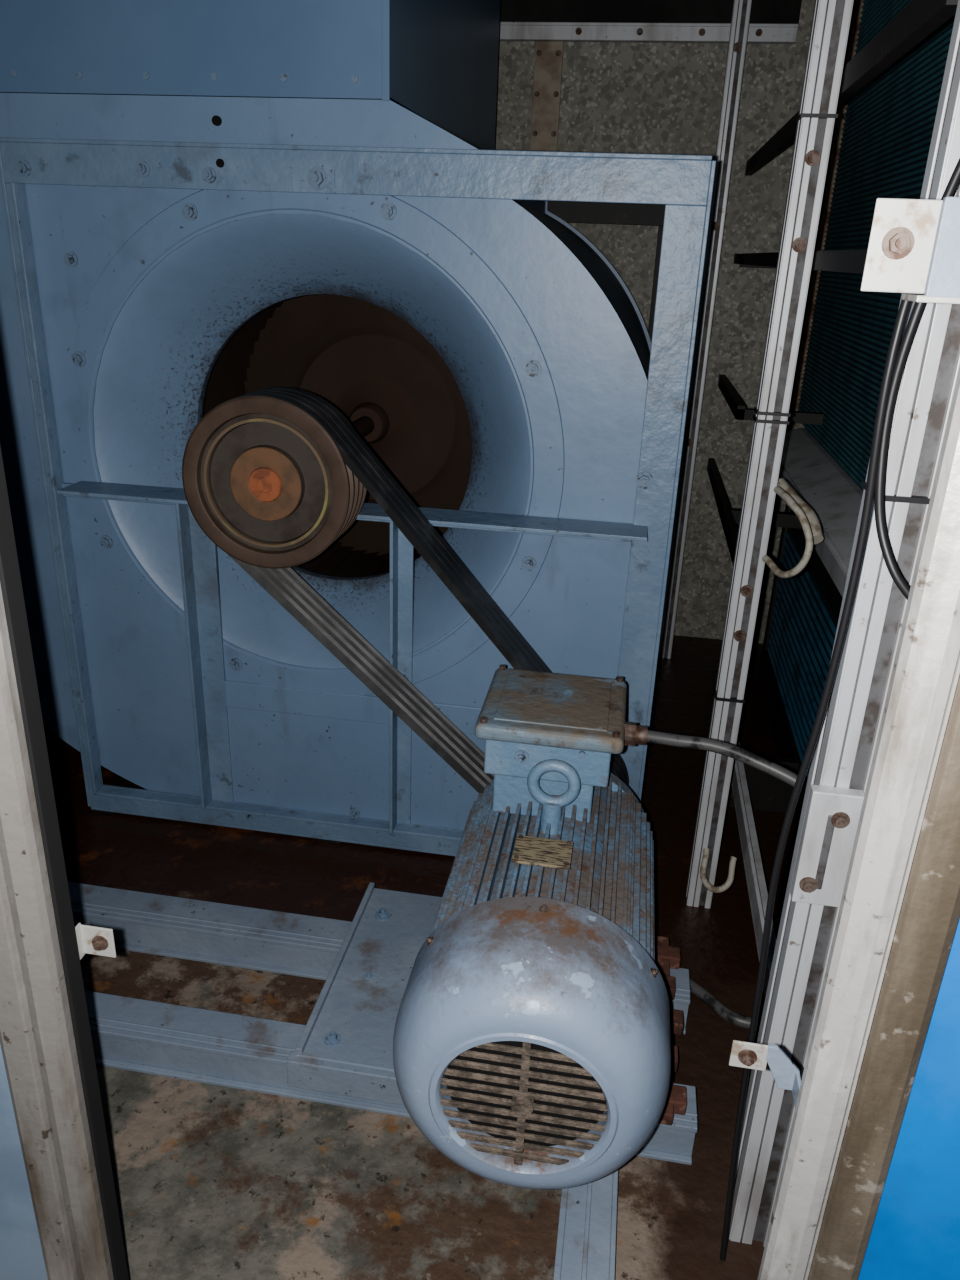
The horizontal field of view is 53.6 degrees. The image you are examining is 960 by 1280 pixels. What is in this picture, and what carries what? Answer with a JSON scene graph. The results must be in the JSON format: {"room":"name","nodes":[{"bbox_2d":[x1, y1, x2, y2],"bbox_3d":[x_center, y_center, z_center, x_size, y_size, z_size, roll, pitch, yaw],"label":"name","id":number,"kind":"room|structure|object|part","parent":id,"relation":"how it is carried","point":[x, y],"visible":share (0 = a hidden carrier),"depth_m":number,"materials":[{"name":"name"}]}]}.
{"room":"plant room","nodes":[
{"label":"plant room","id":0,"kind":"room"},
{"bbox_2d":[44,635,797,1279],"bbox_3d":[-0.341,0.485,2.633,3.000,0.060,3.150,6,23,8],"label":"floor","id":1,"kind":"structure","parent":0,"point":[212,1182],"depth_m":1.68,"materials":[{"name":"brown concrete"}]},
{"bbox_2d":[0,0,715,855],"bbox_3d":[-0.443,-0.777,2.601,1.943,2.290,1.680,6,23,8],"label":"fan","id":2,"kind":"object","parent":1,"relation":"on","point":[205,204],"visible":0.95,"depth_m":2.07,"materials":[{"name":"blue metal"}]},
{"bbox_3d":[-0.341,-0.778,3.383,1.929,1.668,0.006,6,23,8],"label":"plate","id":3,"kind":"part","parent":2,"relation":"part of","materials":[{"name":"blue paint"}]},
{"bbox_3d":[-0.085,-0.721,3.391,1.443,1.598,0.160,6,23,8],"label":"frame","id":4,"kind":"part","parent":2,"relation":"part of","materials":[{"name":"metal"}]},
{"bbox_2d":[68,882,697,1279],"bbox_3d":[-0.760,0.703,1.812,2.300,0.130,0.830,6,23,8],"label":"frame","id":5,"kind":"object","parent":1,"relation":"on","point":[342,1056],"visible":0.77,"depth_m":1.76,"materials":[{"name":"grey paint"}]},
{"bbox_3d":[-0.163,0.674,1.874,0.275,0.080,0.500,6,23,8],"label":"slide plate","id":6,"kind":"part","parent":5,"relation":"part of","materials":[{"name":"grey paint"}]},
{"bbox_2d":[393,664,670,1189],"bbox_3d":[0.136,0.421,1.719,0.413,0.563,0.921,6,23,8],"label":"motor","id":7,"kind":"object","parent":5,"relation":"on","point":[532,1036],"visible":0.99,"depth_m":1.37,"materials":[{"name":"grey metal"}]},
{"bbox_2d":[213,393,615,792],"bbox_3d":[-0.138,-0.002,1.966,0.945,0.956,0.025,6,23,8],"label":"belt","id":8,"kind":"object","parent":7,"relation":"on","point":[350,460],"visible":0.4,"depth_m":1.96,"materials":[{"name":"black rubber"}]},
{"bbox_2d":[242,391,624,784],"bbox_3d":[-0.132,-0.014,1.997,0.945,0.956,0.025,6,23,8],"label":"belt","id":9,"kind":"object","parent":7,"relation":"on","point":[269,572],"visible":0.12,"depth_m":2.00,"materials":[{"name":"black rubber"}]},
{"bbox_2d":[251,389,627,785],"bbox_3d":[-0.127,-0.026,2.027,0.945,0.956,0.025,6,23,8],"label":"belt","id":10,"kind":"object","parent":7,"relation":"on","point":[286,578],"visible":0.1,"depth_m":2.03,"materials":[{"name":"black rubber"}]},
{"bbox_2d":[257,387,627,782],"bbox_3d":[-0.121,-0.038,2.058,0.945,0.956,0.025,6,23,8],"label":"belt","id":11,"kind":"object","parent":7,"relation":"on","point":[289,571],"visible":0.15,"depth_m":2.06,"materials":[{"name":"black rubber"}]},
{"bbox_2d":[440,1042,606,1164],"bbox_3d":[0.060,0.651,1.333,0.236,0.234,0.012,6,23,8],"label":"grille","id":12,"kind":"object","parent":7,"relation":"attached to","point":[458,1142],"depth_m":1.33,"materials":[{"name":"metal"}]},
{"bbox_3d":[0.139,0.108,1.750,0.244,0.008,0.246,6,23,8],"label":"panel","id":13,"kind":"part","parent":7,"relation":"part of","materials":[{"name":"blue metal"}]},
{"bbox_2d":[647,730,806,793],"bbox_3d":[0.492,0.304,1.640,0.462,0.237,0.031,12,24,23],"label":"conduit","id":14,"kind":"object","parent":7,"relation":"attached to","point":[747,757],"visible":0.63,"depth_m":1.63,"materials":[{"name":"grey metal"}]},
{"bbox_3d":[0.165,0.914,1.470,0.088,0.066,0.350,6,23,8],"label":"stub rail","id":15,"kind":"part","parent":5,"relation":"part of","materials":[{"name":"blue metal"}]},
{"bbox_2d":[658,0,751,658],"bbox_3d":[0.755,-0.994,3.247,0.051,2.290,0.067,6,23,8],"label":"upright","id":16,"kind":"object","parent":1,"relation":"on","point":[741,10],"visible":0.82,"depth_m":3.17,"materials":[{"name":"grey metal"}]},
{"bbox_2d":[689,978,760,1030],"bbox_3d":[0.523,0.745,1.965,0.362,0.024,0.127,11,24,20],"label":"cable","id":17,"kind":"object","parent":1,"relation":"on","point":[742,1021],"visible":0.5,"depth_m":1.93,"materials":[{"name":"black rubber"}]},
{"bbox_2d":[727,738,798,996],"bbox_3d":[0.688,0.580,2.133,0.195,0.220,1.300,6,23,8],"label":"support angle","id":18,"kind":"object","parent":1,"relation":"on","point":[750,788],"visible":0.2,"depth_m":2.35,"materials":[{"name":"metal"}]},
{"bbox_2d":[686,0,853,908],"bbox_3d":[0.567,-0.428,1.850,0.062,2.290,0.070,6,23,8],"label":"upright","id":19,"kind":"object","parent":1,"relation":"on","point":[831,19],"visible":1,"depth_m":1.82,"materials":[{"name":"grey metal"}]},
{"bbox_2d":[700,848,736,892],"bbox_3d":[0.534,0.523,2.157,0.096,0.073,0.071,20,28,36],"label":"wire","id":20,"kind":"object","parent":19,"relation":"attached to","point":[732,864],"visible":1,"depth_m":2.14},
{"bbox_2d":[762,486,812,577],"bbox_3d":[0.588,-0.201,1.819,0.031,0.160,0.140,-4,23,-15],"label":"wire","id":21,"kind":"object","parent":19,"relation":"attached to","point":[778,490],"visible":1,"depth_m":1.78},
{"bbox_2d":[777,478,823,544],"bbox_3d":[0.642,-0.260,1.912,0.038,0.101,0.169,-4,23,-15],"label":"conduit","id":22,"kind":"object","parent":19,"relation":"attached to","point":[813,520],"visible":0.58,"depth_m":1.88,"materials":[{"name":"beige metal"}]},
{"bbox_2d":[758,505,842,828],"bbox_3d":[0.922,0.220,2.307,0.130,0.770,2.360,6,23,8],"label":"coil","id":23,"kind":"object","parent":1,"relation":"on","point":[804,607],"visible":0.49,"depth_m":2.87,"materials":[{"name":"blue-green coated aluminium fins"},{"name":"copper"}]},
{"bbox_2d":[729,0,959,1246],"bbox_3d":[0.469,-0.115,1.078,0.084,2.290,0.102,6,23,8],"label":"upright","id":24,"kind":"object","parent":1,"relation":"on","point":[841,761],"visible":0.74,"depth_m":1.16,"materials":[{"name":"grey metal"}]},
{"bbox_2d":[720,158,959,1260],"bbox_3d":[0.438,-0.083,1.016,0.126,2.266,0.047,18,27,33],"label":"cable","id":25,"kind":"object","parent":24,"relation":"attached to","point":[952,185],"visible":0.84,"depth_m":1.10,"materials":[{"name":"black rubber"}]},
{"bbox_2d":[874,302,925,599],"bbox_3d":[0.477,-0.574,0.783,0.131,1.179,0.051,13,25,24],"label":"cable","id":26,"kind":"object","parent":24,"relation":"attached to","point":[918,308],"visible":0.72,"depth_m":0.98,"materials":[{"name":"black rubber"}]},
{"bbox_2d":[0,919,959,1279],"bbox_3d":[-0.477,-0.077,0.892,3.100,2.290,0.065,6,23,8],"label":"wall","id":27,"kind":"structure","parent":0,"point":[915,1235],"depth_m":0.96,"materials":[{"name":"blue paint"}]},
{"bbox_2d":[0,584,113,1279],"bbox_3d":[-0.484,-0.071,0.878,0.076,2.290,0.050,6,23,8],"label":"door frame","id":28,"kind":"object","parent":27,"relation":"attached to","point":[38,1046],"visible":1,"depth_m":1.07,"materials":[{"name":"metal"}]},
{"bbox_2d":[0,445,128,1279],"bbox_3d":[-0.441,-0.074,0.887,0.005,2.290,0.025,6,23,8],"label":"gasket","id":29,"kind":"object","parent":28,"relation":"attached to","point":[10,577],"visible":1,"depth_m":1.01,"materials":[{"name":"rubber"}]},
{"bbox_2d":[75,923,115,959],"bbox_3d":[-0.443,0.352,1.083,0.042,0.045,0.028,6,23,8],"label":"clip","id":30,"kind":"object","parent":28,"relation":"attached to","point":[94,940],"visible":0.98,"depth_m":1.09,"materials":[{"name":"metal"}]},
{"bbox_2d":[757,366,959,1279],"bbox_3d":[0.380,0.016,0.749,0.092,2.290,0.031,6,23,8],"label":"door frame","id":31,"kind":"object","parent":27,"relation":"attached to","point":[898,918],"visible":1,"depth_m":0.84,"materials":[{"name":"metal"}]},
{"bbox_2d":[729,1040,800,1106],"bbox_3d":[0.296,0.458,0.981,0.072,0.055,0.054,6,23,8],"label":"clip","id":32,"kind":"object","parent":31,"relation":"attached to","point":[786,1074],"visible":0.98,"depth_m":1.00,"materials":[{"name":"metal"}]},
{"bbox_2d":[860,196,959,303],"bbox_3d":[0.374,-0.288,0.707,0.170,0.072,0.052,6,23,8],"label":"bracket","id":33,"kind":"object","parent":27,"relation":"attached to","point":[914,244],"visible":1,"depth_m":0.70,"materials":[{"name":"metal"}]},
{"bbox_2d":[495,0,855,643],"bbox_3d":[-0.045,-1.173,3.606,3.000,2.290,0.050,6,23,8],"label":"wall","id":34,"kind":"structure","parent":0,"point":[637,98],"depth_m":3.28,"materials":[{"name":"grey concrete"}]},
{"bbox_2d":[530,41,563,151],"bbox_3d":[0.194,-1.041,3.576,0.095,2.085,0.024,6,23,8],"label":"trim","id":35,"kind":"structure","parent":34,"relation":"attached to","point":[548,60],"depth_m":3.24,"materials":[{"name":"orange metal"}]},
{"bbox_2d":[499,0,801,43],"bbox_3d":[0.528,-2.067,3.091,1.000,0.205,0.046,6,23,8],"label":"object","id":36,"kind":"structure","parent":34,"relation":"attached to","point":[620,21],"depth_m":3.10,"materials":[{"name":"metal"}]},
{"bbox_2d":[707,0,957,563],"bbox_3d":[0.811,-0.683,2.312,0.244,1.054,2.400,6,23,8],"label":"brace","id":37,"kind":"object","parent":34,"relation":"attached to","point":[918,19],"visible":0.65,"depth_m":1.60,"materials":[{"name":"black metal"}]},
{"bbox_3d":[-0.246,-1.702,1.789,3.000,0.050,3.050,6,23,8],"label":"ceiling","id":38,"kind":"structure","parent":0,"visible":0},
{"bbox_2d":[791,0,955,489],"bbox_3d":[0.981,-0.938,1.939,0.135,1.375,2.560,6,23,8],"label":"coil","id":39,"kind":"object","parent":38,"relation":"hanging from","point":[884,131],"visible":0.56,"depth_m":2.53,"materials":[{"name":"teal metal"}]},
{"bbox_2d":[778,428,862,597],"bbox_3d":[0.831,-0.254,2.154,0.140,0.097,2.200,6,23,8],"label":"metal panel","id":40,"kind":"object","parent":39,"relation":"attached to","point":[807,467],"visible":0.21,"depth_m":2.34,"materials":[{"name":"metal"}]}
]}

